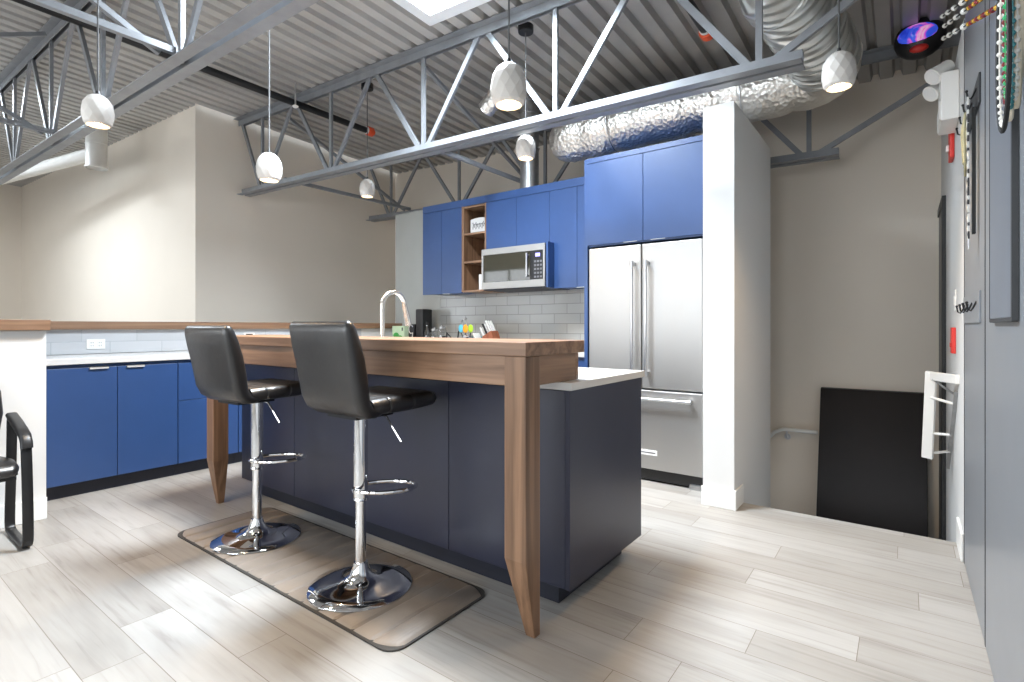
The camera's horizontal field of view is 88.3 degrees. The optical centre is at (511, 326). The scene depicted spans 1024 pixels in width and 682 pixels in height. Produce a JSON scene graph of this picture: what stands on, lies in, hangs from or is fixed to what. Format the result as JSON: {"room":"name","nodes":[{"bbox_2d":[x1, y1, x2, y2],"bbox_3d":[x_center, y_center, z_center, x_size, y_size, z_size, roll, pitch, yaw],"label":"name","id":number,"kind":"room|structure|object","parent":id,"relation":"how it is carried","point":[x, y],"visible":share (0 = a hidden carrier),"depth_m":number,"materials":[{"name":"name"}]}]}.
{"room":"office kitchen","nodes":[
{"label":"office kitchen","id":0,"kind":"room"},
{"bbox_2d":[0,184,21,318],"bbox_3d":[-11.502,-0.980,8.246,0.100,4.300,5.890,0,0,37],"label":"wall","id":1,"kind":"structure","parent":0,"point":[10,195],"depth_m":10.37,"materials":[{"name":"beige paint"}]},
{"bbox_2d":[0,330,45,505],"bbox_3d":[-4.051,0.598,2.571,1.150,1.145,2.485,0,0,37],"label":"wall","id":2,"kind":"structure","parent":0,"point":[22,353],"depth_m":3.15,"materials":[{"name":"white paint"}]},
{"bbox_2d":[0,497,46,528],"bbox_3d":[-3.583,1.105,2.224,0.014,0.130,2.487,0,0,37],"label":"baseboard","id":3,"kind":"structure","parent":2,"relation":"attached to","point":[40,504],"depth_m":3.17,"materials":[{"name":"white paint"}]},
{"bbox_2d":[0,319,50,330],"bbox_3d":[-4.052,-0.009,2.579,1.260,0.065,2.497,0,0,37],"label":"ledge","id":4,"kind":"object","parent":2,"relation":"on","point":[5,324],"visible":1,"depth_m":3.10,"materials":[{"name":"brown wood"}]},
{"bbox_2d":[51,321,401,329],"bbox_3d":[-2.601,-0.009,5.331,0.300,0.065,3.645,0,0,37],"label":"ledge","id":5,"kind":"object","parent":2,"relation":"on","point":[55,325],"visible":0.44,"depth_m":4.55,"materials":[{"name":"brown wood"}]},
{"bbox_2d":[22,106,190,329],"bbox_3d":[-6.645,-0.880,8.239,7.700,4.100,0.100,0,0,37],"label":"wall","id":6,"kind":"structure","parent":0,"point":[114,244],"depth_m":7.27,"materials":[{"name":"beige paint"}]},
{"bbox_2d":[46,329,391,355],"bbox_3d":[-2.593,0.598,5.334,0.190,1.145,3.660,0,0,37],"label":"wall","id":7,"kind":"structure","parent":0,"point":[364,332],"depth_m":6.30,"materials":[{"name":"white paint"}]},
{"bbox_2d":[35,329,360,354],"bbox_3d":[-2.688,0.119,5.034,0.012,0.187,3.015,0,0,37],"label":"backsplash","id":8,"kind":"structure","parent":7,"relation":"attached to","point":[58,342],"depth_m":4.34,"materials":[{"name":"tile"}]},
{"bbox_2d":[86,339,104,348],"bbox_3d":[-3.304,0.139,4.188,0.010,0.077,0.122,0,0,37],"label":"wall outlet","id":9,"kind":"object","parent":8,"relation":"attached to","point":[90,343],"visible":1,"depth_m":4.18,"materials":[{"name":"white plastic"}]},
{"bbox_2d":[89,341,94,347],"bbox_3d":[-3.318,0.139,4.166,0.003,0.053,0.034,0,0,37],"label":"socket","id":10,"kind":"object","parent":9,"relation":"attached to","point":[91,343],"depth_m":4.17,"materials":[{"name":"white plastic"}]},
{"bbox_2d":[97,341,102,346],"bbox_3d":[-3.287,0.139,4.207,0.003,0.053,0.034,0,0,37],"label":"socket","id":11,"kind":"object","parent":9,"relation":"attached to","point":[99,343],"depth_m":4.21,"materials":[{"name":"white plastic"}]},
{"bbox_2d":[191,103,394,328],"bbox_3d":[-2.692,-0.730,7.017,0.100,3.800,2.860,0,0,37],"label":"wall","id":12,"kind":"structure","parent":0,"point":[298,253],"depth_m":6.62,"materials":[{"name":"beige paint"}]},
{"bbox_2d":[395,210,419,322],"bbox_3d":[0.206,-0.135,5.594,4.190,2.610,0.100,0,0,37],"label":"wall partition","id":13,"kind":"structure","parent":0,"point":[419,210],"depth_m":6.80,"materials":[{"name":"beige paint"}]},
{"bbox_2d":[396,210,440,337],"bbox_3d":[-1.172,-0.610,6.548,0.800,1.650,0.014,0,0,37],"label":"wall panel","id":14,"kind":"object","parent":13,"relation":"attached to","point":[409,226],"visible":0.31,"depth_m":6.59,"materials":[{"name":"grey paint"}]},
{"bbox_2d":[423,200,479,294],"bbox_3d":[-0.677,-0.855,5.949,0.592,1.001,0.351,0,0,37],"label":"upper cabinet","id":15,"kind":"object","parent":13,"relation":"attached to","point":[442,223],"visible":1,"depth_m":5.81,"materials":[{"name":"blue paint"}]},
{"bbox_2d":[462,195,504,293],"bbox_3d":[-0.302,-0.861,5.674,0.337,0.989,0.344,0,0,37],"label":"open shelf unit","id":16,"kind":"object","parent":13,"relation":"attached to","point":[473,244],"visible":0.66,"depth_m":5.67,"materials":[{"name":"brown wood"}]},
{"bbox_2d":[471,217,484,232],"bbox_3d":[-0.345,-1.074,5.594,0.235,0.164,0.029,0,0,37],"label":"basket","id":17,"kind":"object","parent":16,"relation":"on","point":[477,224],"visible":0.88,"depth_m":5.59,"materials":[{"name":"white wicker"}]},
{"bbox_2d":[479,274,481,289],"bbox_3d":[-0.273,-0.469,5.569,0.110,0.163,0.112,0,0,37],"label":"carton","id":18,"kind":"object","parent":16,"relation":"on","point":[480,275],"visible":0.22,"depth_m":5.54,"materials":[{"name":"white cardboard"}]},
{"bbox_2d":[441,289,583,339],"bbox_3d":[0.092,-0.107,5.607,2.349,0.645,0.014,0,0,37],"label":"backsplash","id":19,"kind":"structure","parent":13,"relation":"attached to","point":[557,314],"depth_m":5.59,"materials":[{"name":"grey tile"}]},
{"bbox_2d":[486,183,549,248],"bbox_3d":[0.145,-1.069,5.342,0.775,0.572,0.343,0,0,37],"label":"upper cabinet","id":20,"kind":"object","parent":13,"relation":"attached to","point":[517,217],"visible":0.71,"depth_m":5.19,"materials":[{"name":"blue paint"}]},
{"bbox_2d":[482,243,569,292],"bbox_3d":[0.120,-0.570,5.260,0.760,0.410,0.498,0,0,37],"label":"microwave","id":21,"kind":"object","parent":20,"relation":"attached to","point":[522,268],"visible":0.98,"depth_m":5.09,"materials":[{"name":"silver metal"}]},
{"bbox_2d":[519,100,539,188],"bbox_3d":[0.177,-1.807,5.329,0.208,0.879,0.208,0,0,37],"label":"vent pipe","id":22,"kind":"object","parent":20,"relation":"on","point":[529,170],"visible":0.45,"depth_m":5.25,"materials":[{"name":"silver metal"}]},
{"bbox_2d":[546,176,583,288],"bbox_3d":[0.656,-0.855,4.893,0.581,1.001,0.453,0,0,37],"label":"upper cabinet","id":23,"kind":"object","parent":13,"relation":"attached to","point":[566,196],"depth_m":4.86,"materials":[{"name":"blue paint"}]},
{"bbox_2d":[0,0,967,186],"bbox_3d":[-4.580,-2.535,4.813,15.504,1.000,8.650,0,0,37],"label":"ceiling","id":24,"kind":"structure","parent":0,"point":[651,43],"depth_m":4.53,"materials":[{"name":"grey metal"}]},
{"bbox_2d":[2,129,107,184],"bbox_3d":[-7.566,-2.185,7.752,6.458,0.669,0.224,0,0,30],"label":"vent stack","id":25,"kind":"object","parent":24,"relation":"hanging from","point":[94,155],"visible":0.77,"depth_m":6.25,"materials":[{"name":"white metal"}]},
{"bbox_2d":[81,0,114,128],"bbox_3d":[-2.004,-1.674,2.551,0.134,1.405,0.130,0,0,37],"label":"pendant lamp","id":26,"kind":"object","parent":24,"relation":"hanging from","point":[97,111],"visible":1,"depth_m":2.52,"materials":[{"name":"white ceramic"}]},
{"bbox_2d":[0,0,319,184],"bbox_3d":[-4.450,-2.088,4.872,15.337,1.465,0.156,0,0,37],"label":"joist","id":27,"kind":"object","parent":24,"relation":"attached to","point":[258,17],"visible":0.83,"depth_m":3.55,"materials":[{"name":"grey metal"}]},
{"bbox_2d":[256,30,281,182],"bbox_3d":[-1.573,-1.648,3.415,0.157,1.406,0.156,0,0,37],"label":"pendant lamp","id":28,"kind":"object","parent":24,"relation":"hanging from","point":[268,165],"visible":1,"depth_m":3.38,"materials":[{"name":"white ceramic"}]},
{"bbox_2d":[292,83,298,107],"bbox_3d":[-2.110,-2.252,5.137,0.056,0.245,0.056,0,0,37],"label":"sprinkler","id":29,"kind":"object","parent":24,"relation":"hanging from","point":[295,105],"visible":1,"depth_m":5.13,"materials":[{"name":"white metal"}]},
{"bbox_2d":[359,82,374,197],"bbox_3d":[-1.394,-1.793,5.077,0.149,1.086,0.148,0,0,37],"label":"pendant lamp","id":30,"kind":"object","parent":24,"relation":"hanging from","point":[367,188],"visible":0.88,"depth_m":5.04,"materials":[{"name":"white ceramic"}]},
{"bbox_2d":[392,0,490,25],"bbox_3d":[-0.524,-2.438,3.133,1.216,0.403,1.300,0,0,37],"label":"skylight","id":31,"kind":"object","parent":24,"relation":"attached to","point":[431,12],"visible":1,"depth_m":3.81,"materials":[{"name":"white glass"}]},
{"bbox_2d":[479,89,498,116],"bbox_3d":[-0.116,-2.066,4.621,0.415,0.376,0.166,0,0,44],"label":"flexible hose","id":32,"kind":"object","parent":24,"relation":"hanging from","point":[486,105],"visible":0.27,"depth_m":4.65,"materials":[{"name":"silver metal"}]},
{"bbox_2d":[490,0,526,110],"bbox_3d":[-0.013,-1.607,2.254,0.158,1.324,0.156,0,0,37],"label":"pendant lamp","id":33,"kind":"object","parent":24,"relation":"hanging from","point":[508,87],"visible":1,"depth_m":2.20,"materials":[{"name":"white ceramic"}]},
{"bbox_2d":[515,22,535,160],"bbox_3d":[0.103,-1.759,3.957,0.149,0.998,0.152,0,0,37],"label":"pendant lamp","id":34,"kind":"object","parent":24,"relation":"hanging from","point":[525,148],"visible":0.94,"depth_m":3.91,"materials":[{"name":"white ceramic"}]},
{"bbox_2d":[234,0,857,196],"bbox_3d":[-0.208,-1.893,3.995,7.485,1.076,0.156,0,0,37],"label":"joist","id":35,"kind":"object","parent":24,"relation":"attached to","point":[787,60],"visible":0.93,"depth_m":3.83,"materials":[{"name":"grey metal"}]},
{"bbox_2d":[283,117,410,210],"bbox_3d":[-1.923,-1.934,6.425,0.110,0.749,1.810,0,0,37],"label":"joist bridging","id":36,"kind":"object","parent":35,"relation":"attached to","point":[394,203],"visible":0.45,"depth_m":6.35,"materials":[{"name":"grey metal"}]},
{"bbox_2d":[426,66,543,182],"bbox_3d":[-0.199,-1.856,5.141,0.110,0.726,1.810,0,0,37],"label":"joist bridging","id":37,"kind":"object","parent":35,"relation":"attached to","point":[429,71],"visible":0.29,"depth_m":4.96,"materials":[{"name":"grey metal"}]},
{"bbox_2d":[366,30,961,221],"bbox_3d":[0.897,-1.860,5.479,7.485,1.011,0.156,0,0,37],"label":"joist","id":38,"kind":"object","parent":24,"relation":"attached to","point":[827,153],"visible":0.41,"depth_m":4.40,"materials":[{"name":"grey metal"}]},
{"bbox_2d":[549,0,862,162],"bbox_3d":[1.108,-1.838,3.898,2.453,0.666,1.281,0,0,37],"label":"flexible duct","id":39,"kind":"object","parent":24,"relation":"hanging from","point":[783,20],"visible":0.57,"depth_m":3.75,"materials":[{"name":"silver metal"}]},
{"bbox_2d":[821,0,856,92],"bbox_3d":[1.581,-1.668,2.550,0.149,1.026,0.149,0,0,37],"label":"pendant lamp","id":40,"kind":"object","parent":24,"relation":"hanging from","point":[839,71],"visible":1,"depth_m":2.51,"materials":[{"name":"white ceramic"}]},
{"bbox_2d":[893,17,946,59],"bbox_3d":[2.868,-2.030,3.721,0.263,0.285,0.251,0,0,-7],"label":"light","id":41,"kind":"object","parent":24,"relation":"attached to","point":[920,40],"visible":0.96,"depth_m":3.65,"materials":[{"name":"black plastic"}]},
{"bbox_3d":[-5.543,-2.120,3.404,15.338,1.529,0.156,0,0,37],"label":"joist","id":42,"kind":"object","parent":24,"relation":"attached to","visible":0},
{"bbox_2d":[0,31,53,134],"bbox_3d":[-4.308,-2.007,3.625,0.110,0.879,1.790,0,0,37],"label":"joist bridging","id":43,"kind":"object","parent":42,"relation":"attached to","point":[20,122],"visible":0.87,"depth_m":4.17,"materials":[{"name":"grey metal"}]},
{"bbox_2d":[25,0,175,54],"bbox_3d":[-2.407,-1.921,2.210,0.110,0.853,1.790,0,0,37],"label":"joist bridging","id":44,"kind":"object","parent":42,"relation":"attached to","point":[124,29],"visible":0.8,"depth_m":2.70,"materials":[{"name":"grey metal"}]},
{"bbox_2d":[11,0,374,136],"bbox_3d":[-3.729,-2.264,3.281,0.104,0.218,7.110,0,0,37],"label":"pipe","id":45,"kind":"object","parent":42,"relation":"attached to","point":[211,71],"visible":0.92,"depth_m":4.82,"materials":[{"name":"black metal"}]},
{"bbox_2d":[686,0,712,41],"bbox_3d":[-0.684,-2.111,0.952,0.104,0.174,7.010,0,0,37],"label":"pipe","id":46,"kind":"object","parent":42,"relation":"attached to","point":[704,35],"visible":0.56,"depth_m":3.63,"materials":[{"name":"black metal"}]},
{"bbox_2d":[0,461,993,681],"bbox_3d":[-4.775,1.320,4.471,15.400,0.300,7.870,0,0,37],"label":"floor","id":47,"kind":"structure","parent":0,"point":[107,588],"depth_m":2.17,"materials":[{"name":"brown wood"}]},
{"bbox_2d":[0,390,33,548],"bbox_3d":[-2.873,0.719,2.681,0.518,0.901,0.582,0,0,37],"label":"armchair","id":48,"kind":"object","parent":47,"relation":"on","point":[15,426],"visible":1,"depth_m":2.78,"materials":[{"name":"black metal"}]},
{"bbox_2d":[46,360,177,500],"bbox_3d":[-3.080,0.717,3.977,0.619,0.904,0.788,0,0,37],"label":"base cabinet","id":49,"kind":"object","parent":47,"relation":"on","point":[109,425],"visible":0.9,"depth_m":3.76,"materials":[{"name":"blue paint"}]},
{"bbox_2d":[46,351,583,365],"bbox_3d":[-1.271,0.237,4.368,3.056,0.041,3.598,0,0,37],"label":"countertop","id":50,"kind":"structure","parent":49,"relation":"on","point":[51,360],"depth_m":3.87,"materials":[{"name":"white stone"}]},
{"bbox_2d":[392,326,408,336],"bbox_3d":[-1.341,0.104,6.345,0.210,0.224,0.084,0,0,37],"label":"carton","id":51,"kind":"object","parent":50,"relation":"on","point":[397,331],"visible":0.52,"depth_m":6.30,"materials":[{"name":"green cardboard"}]},
{"bbox_2d":[409,309,431,336],"bbox_3d":[-1.090,0.006,6.255,0.220,0.422,0.187,0,0,37],"label":"coffee machine","id":52,"kind":"object","parent":50,"relation":"on","point":[420,329],"visible":0.66,"depth_m":6.19,"materials":[{"name":"black plastic"}]},
{"bbox_2d":[438,325,445,337],"bbox_3d":[-0.795,0.099,5.990,0.104,0.235,0.102,0,0,37],"label":"storage jar","id":53,"kind":"object","parent":50,"relation":"on","point":[441,327],"visible":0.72,"depth_m":5.95,"materials":[{"name":"clear glass"}]},
{"bbox_2d":[462,335,472,337],"bbox_3d":[-0.480,0.154,5.718,0.116,0.125,0.116,0,0,37],"label":"utensil crock","id":54,"kind":"object","parent":50,"relation":"on","point":[463,336],"visible":0.29,"depth_m":5.67,"materials":[{"name":"silver metal"}]},
{"bbox_2d":[458,325,462,334],"bbox_3d":[-0.538,0.089,5.729,0.115,0.224,0.020,0,0,32],"label":"utensil","id":55,"kind":"object","parent":54,"relation":"in","point":[460,328],"visible":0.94,"depth_m":5.73,"materials":[{"name":"blue plastic"}]},
{"bbox_2d":[463,324,467,334],"bbox_3d":[-0.501,0.088,5.697,0.077,0.223,0.029,0,0,37],"label":"utensil","id":56,"kind":"object","parent":54,"relation":"in","point":[465,327],"visible":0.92,"depth_m":5.68,"materials":[{"name":"orange plastic"}]},
{"bbox_2d":[468,324,472,335],"bbox_3d":[-0.448,0.088,5.663,0.082,0.223,0.021,0,0,44],"label":"utensil","id":57,"kind":"object","parent":54,"relation":"in","point":[470,327],"visible":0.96,"depth_m":5.65,"materials":[{"name":"green plastic"}]},
{"bbox_2d":[482,331,499,338],"bbox_3d":[-0.250,0.130,5.547,0.304,0.173,0.120,0,0,37],"label":"knife block","id":58,"kind":"object","parent":50,"relation":"on","point":[492,334],"visible":0.16,"depth_m":5.48,"materials":[{"name":"brown wood"}]},
{"bbox_2d":[175,359,237,474],"bbox_3d":[-2.711,0.717,4.484,0.605,0.904,0.463,0,0,37],"label":"base cabinet","id":59,"kind":"object","parent":47,"relation":"on","point":[192,405],"visible":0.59,"depth_m":4.21,"materials":[{"name":"blue paint"}]},
{"bbox_2d":[235,405,241,462],"bbox_3d":[-2.337,0.717,4.975,0.619,0.904,0.768,0,0,37],"label":"base cabinet","id":60,"kind":"object","parent":47,"relation":"on","point":[238,456],"visible":0.07,"depth_m":4.50,"materials":[{"name":"blue paint"}]},
{"bbox_2d":[178,507,484,651],"bbox_3d":[-1.000,1.161,2.643,1.850,0.015,0.559,0,0,37],"label":"floor mat","id":61,"kind":"object","parent":47,"relation":"on","point":[433,598],"visible":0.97,"depth_m":2.42,"materials":[{"name":"beige plastic"}]},
{"bbox_2d":[185,325,305,554],"bbox_3d":[-1.405,0.575,2.877,0.452,1.162,0.527,0,0,34],"label":"bar stool","id":62,"kind":"object","parent":61,"relation":"on","point":[216,356],"visible":0.97,"depth_m":2.76,"materials":[{"name":"black leather"}]},
{"bbox_2d":[289,321,436,612],"bbox_3d":[-0.653,0.566,2.380,0.452,1.179,0.527,0,0,37],"label":"bar stool","id":63,"kind":"object","parent":61,"relation":"on","point":[329,356],"visible":1,"depth_m":2.25,"materials":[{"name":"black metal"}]},
{"bbox_2d":[207,335,583,637],"bbox_3d":[-0.850,0.614,2.867,2.572,1.111,0.440,0,0,37],"label":"bar table","id":64,"kind":"object","parent":47,"relation":"on","point":[520,365],"visible":0.78,"depth_m":2.05,"materials":[{"name":"brown wood"}]},
{"bbox_2d":[242,364,640,602],"bbox_3d":[-0.624,0.715,3.214,2.673,0.908,0.719,0,0,37],"label":"kitchen island","id":65,"kind":"object","parent":47,"relation":"on","point":[453,447],"visible":0.66,"depth_m":2.52,"materials":[{"name":"grey paint"}]},
{"bbox_2d":[540,367,644,390],"bbox_3d":[-0.619,0.243,3.226,2.695,0.032,0.752,0,0,37],"label":"island countertop","id":66,"kind":"structure","parent":65,"relation":"on","point":[587,377],"depth_m":2.40,"materials":[{"name":"white stone"}]},
{"bbox_2d":[380,290,411,336],"bbox_3d":[-0.746,-0.009,3.509,0.152,0.471,0.278,0,0,37],"label":"kitchen faucet","id":67,"kind":"object","parent":66,"relation":"on","point":[407,320],"visible":0.77,"depth_m":3.48,"materials":[{"name":"silver metal"}]},
{"bbox_2d":[578,357,583,366],"bbox_3d":[0.615,0.716,4.832,0.573,0.907,0.595,0,0,37],"label":"base cabinet","id":68,"kind":"object","parent":47,"relation":"on","point":[580,359],"visible":0.02,"depth_m":4.49,"materials":[{"name":"blue paint"}]},
{"bbox_2d":[584,160,592,367],"bbox_3d":[0.822,-0.094,4.587,0.031,2.526,0.740,0,0,37],"label":"panel","id":69,"kind":"object","parent":47,"relation":"on","point":[586,247],"visible":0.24,"depth_m":4.29,"materials":[{"name":"blue paint"}]},
{"bbox_2d":[587,135,702,248],"bbox_3d":[1.226,-1.001,4.277,0.982,0.712,0.756,0,0,37],"label":"upper cabinet","id":70,"kind":"object","parent":69,"relation":"attached to","point":[653,193],"visible":0.68,"depth_m":3.97,"materials":[{"name":"blue paint"}]},
{"bbox_2d":[589,238,702,490],"bbox_3d":[1.175,0.272,4.249,0.906,1.794,0.781,0,0,37],"label":"refrigerator","id":71,"kind":"object","parent":47,"relation":"on","point":[646,300],"visible":0.56,"depth_m":3.91,"materials":[{"name":"silver metal"}]},
{"bbox_2d":[395,61,943,538],"bbox_3d":[1.199,-0.155,5.964,7.600,4.850,0.100,0,0,37],"label":"wall","id":72,"kind":"structure","parent":0,"point":[854,237],"depth_m":4.63,"materials":[{"name":"grey paint"}]},
{"bbox_2d":[770,427,817,439],"bbox_3d":[1.936,1.365,5.301,1.988,0.881,0.082,0,0,37],"label":"handrail","id":73,"kind":"object","parent":72,"relation":"attached to","point":[787,436],"visible":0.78,"depth_m":4.82,"materials":[{"name":"white metal"}]},
{"bbox_2d":[703,101,769,507],"bbox_3d":[1.675,0.375,3.871,0.197,3.630,1.130,0,0,37],"label":"wall","id":74,"kind":"structure","parent":0,"point":[736,159],"depth_m":3.46,"materials":[{"name":"white paint"}]},
{"bbox_2d":[701,484,743,510],"bbox_3d":[1.392,1.107,3.487,0.218,0.125,0.203,0,0,37],"label":"baseboard","id":75,"kind":"structure","parent":74,"relation":"attached to","point":[710,496],"depth_m":3.41,"materials":[{"name":"white paint"}]},
{"bbox_2d":[941,18,964,541],"bbox_3d":[2.894,0.330,3.387,0.124,3.720,2.010,0,0,37],"label":"wall","id":76,"kind":"structure","parent":0,"point":[952,174],"depth_m":3.05,"materials":[{"name":"white paint"}]},
{"bbox_2d":[921,371,958,468],"bbox_3d":[2.519,0.577,3.109,0.150,0.634,0.608,0,0,35],"label":"rack","id":77,"kind":"object","parent":76,"relation":"attached to","point":[932,378],"visible":0.92,"depth_m":3.18,"materials":[{"name":"white plastic"}]},
{"bbox_2d":[922,60,958,134],"bbox_3d":[2.426,-1.304,2.990,0.152,0.367,0.315,0,0,37],"label":"emergency light","id":78,"kind":"object","parent":76,"relation":"attached to","point":[943,80],"visible":0.98,"depth_m":2.88,"materials":[{"name":"white plastic"}]},
{"bbox_2d":[938,195,945,539],"bbox_3d":[3.246,0.620,3.985,0.024,3.100,0.610,0,0,37],"label":"door","id":79,"kind":"structure","parent":76,"relation":"in","point":[942,206],"depth_m":3.75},
{"bbox_2d":[946,133,954,162],"bbox_3d":[2.622,-1.085,3.159,0.038,0.180,0.140,0,0,37],"label":"fire alarm","id":80,"kind":"object","parent":76,"relation":"attached to","point":[950,148],"visible":0.86,"depth_m":3.10,"materials":[{"name":"red plastic"}]},
{"bbox_2d":[949,327,955,353],"bbox_3d":[2.562,0.080,3.067,0.024,0.150,0.120,0,0,37],"label":"station","id":81,"kind":"object","parent":76,"relation":"attached to","point":[952,344],"visible":1,"depth_m":3.02,"materials":[{"name":"red plastic"}]},
{"bbox_2d":[953,290,955,310],"bbox_3d":[2.538,-0.150,3.023,0.010,0.120,0.080,0,0,37],"label":"wall switch","id":82,"kind":"object","parent":76,"relation":"attached to","point":[954,296],"visible":1,"depth_m":3.01,"materials":[{"name":"white plastic"}]},
{"bbox_2d":[956,517,963,561],"bbox_3d":[2.325,1.100,2.738,0.012,0.140,0.290,0,0,37],"label":"baseboard","id":83,"kind":"structure","parent":76,"relation":"attached to","point":[959,532],"depth_m":2.68,"materials":[{"name":"white paint"}]},
{"bbox_3d":[0.699,2.240,5.208,7.500,0.100,1.710,0,0,37],"label":"floor","id":84,"kind":"structure","parent":0,"visible":0},
{"bbox_2d":[816,387,927,536],"bbox_3d":[2.911,1.362,4.291,0.741,1.651,0.498,0,0,37],"label":"board","id":85,"kind":"object","parent":84,"relation":"on","point":[872,470],"visible":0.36,"depth_m":4.33,"materials":[{"name":"black"}]},
{"bbox_3d":[0.332,-0.180,-0.098,0.070,2.700,6.640,0,0,37],"label":"wall","id":86,"kind":"structure","parent":0,"visible":0},
{"bbox_2d":[964,0,983,638],"bbox_3d":[2.006,-0.172,2.256,0.053,2.676,0.838,0,0,37],"label":"wall panel","id":87,"kind":"object","parent":86,"relation":"attached to","point":[974,33],"visible":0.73,"depth_m":2.22,"materials":[{"name":"grey paint"}]},
{"bbox_2d":[955,290,980,323],"bbox_3d":[1.982,-0.077,2.302,0.042,0.125,0.660,0,0,37],"label":"coat rack","id":88,"kind":"object","parent":87,"relation":"attached to","point":[971,305],"visible":1,"depth_m":2.22,"materials":[{"name":"grey metal"}]},
{"bbox_2d":[955,72,980,134],"bbox_3d":[1.982,-0.922,2.302,0.042,0.115,0.660,0,0,37],"label":"coat rack","id":89,"kind":"object","parent":87,"relation":"attached to","point":[975,99],"visible":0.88,"depth_m":2.11,"materials":[{"name":"black metal"}]},
{"bbox_2d":[960,112,966,176],"bbox_3d":[1.907,-0.765,2.224,0.111,0.278,0.021,0,0,-45],"label":"loop","id":90,"kind":"object","parent":89,"relation":"hanging from","point":[963,129],"visible":0.88,"depth_m":2.20,"materials":[{"name":"beige"}]},
{"bbox_2d":[966,97,975,249],"bbox_3d":[1.835,-0.613,2.108,0.027,0.605,0.043,0,0,37],"label":"lanyard","id":91,"kind":"object","parent":89,"relation":"hanging from","point":[967,98],"visible":1,"depth_m":2.09,"materials":[{"name":"fabric"}]},
{"bbox_2d":[984,0,1023,681],"bbox_3d":[1.467,-0.172,1.533,0.053,2.676,0.963,0,0,37],"label":"wall panel","id":92,"kind":"object","parent":86,"relation":"attached to","point":[1003,341],"visible":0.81,"depth_m":1.58,"materials":[{"name":"grey paint"}]},
{"bbox_2d":[940,0,968,18],"bbox_3d":[1.883,-1.355,2.214,0.029,0.935,2.202,0,0,36],"label":"string","id":93,"kind":"object","parent":92,"relation":"attached to","point":[961,2],"visible":1,"depth_m":2.42,"materials":[{"name":"white plastic"}]},
{"bbox_2d":[942,0,982,27],"bbox_3d":[1.888,-1.315,2.210,0.029,0.895,2.202,0,0,36],"label":"string","id":94,"kind":"object","parent":92,"relation":"attached to","point":[963,11],"visible":1,"depth_m":2.14,"materials":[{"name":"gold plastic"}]},
{"bbox_2d":[941,5,995,40],"bbox_3d":[1.886,-1.252,2.211,0.029,0.880,2.202,0,0,36],"label":"string","id":95,"kind":"object","parent":92,"relation":"attached to","point":[991,10],"visible":0.83,"depth_m":1.90,"materials":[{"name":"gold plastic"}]},
{"bbox_2d":[989,0,1018,322],"bbox_3d":[1.432,-0.702,1.541,0.014,1.377,0.468,0,0,37],"label":"board","id":96,"kind":"object","parent":92,"relation":"attached to","point":[1003,148],"visible":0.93,"depth_m":1.52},
{"bbox_2d":[995,0,1023,133],"bbox_3d":[1.195,-0.710,1.253,0.052,0.489,0.194,0,0,37],"label":"bundle","id":97,"kind":"object","parent":92,"relation":"hanging from","point":[1012,43],"visible":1,"depth_m":1.23,"materials":[{"name":"multicoloured plastic"}]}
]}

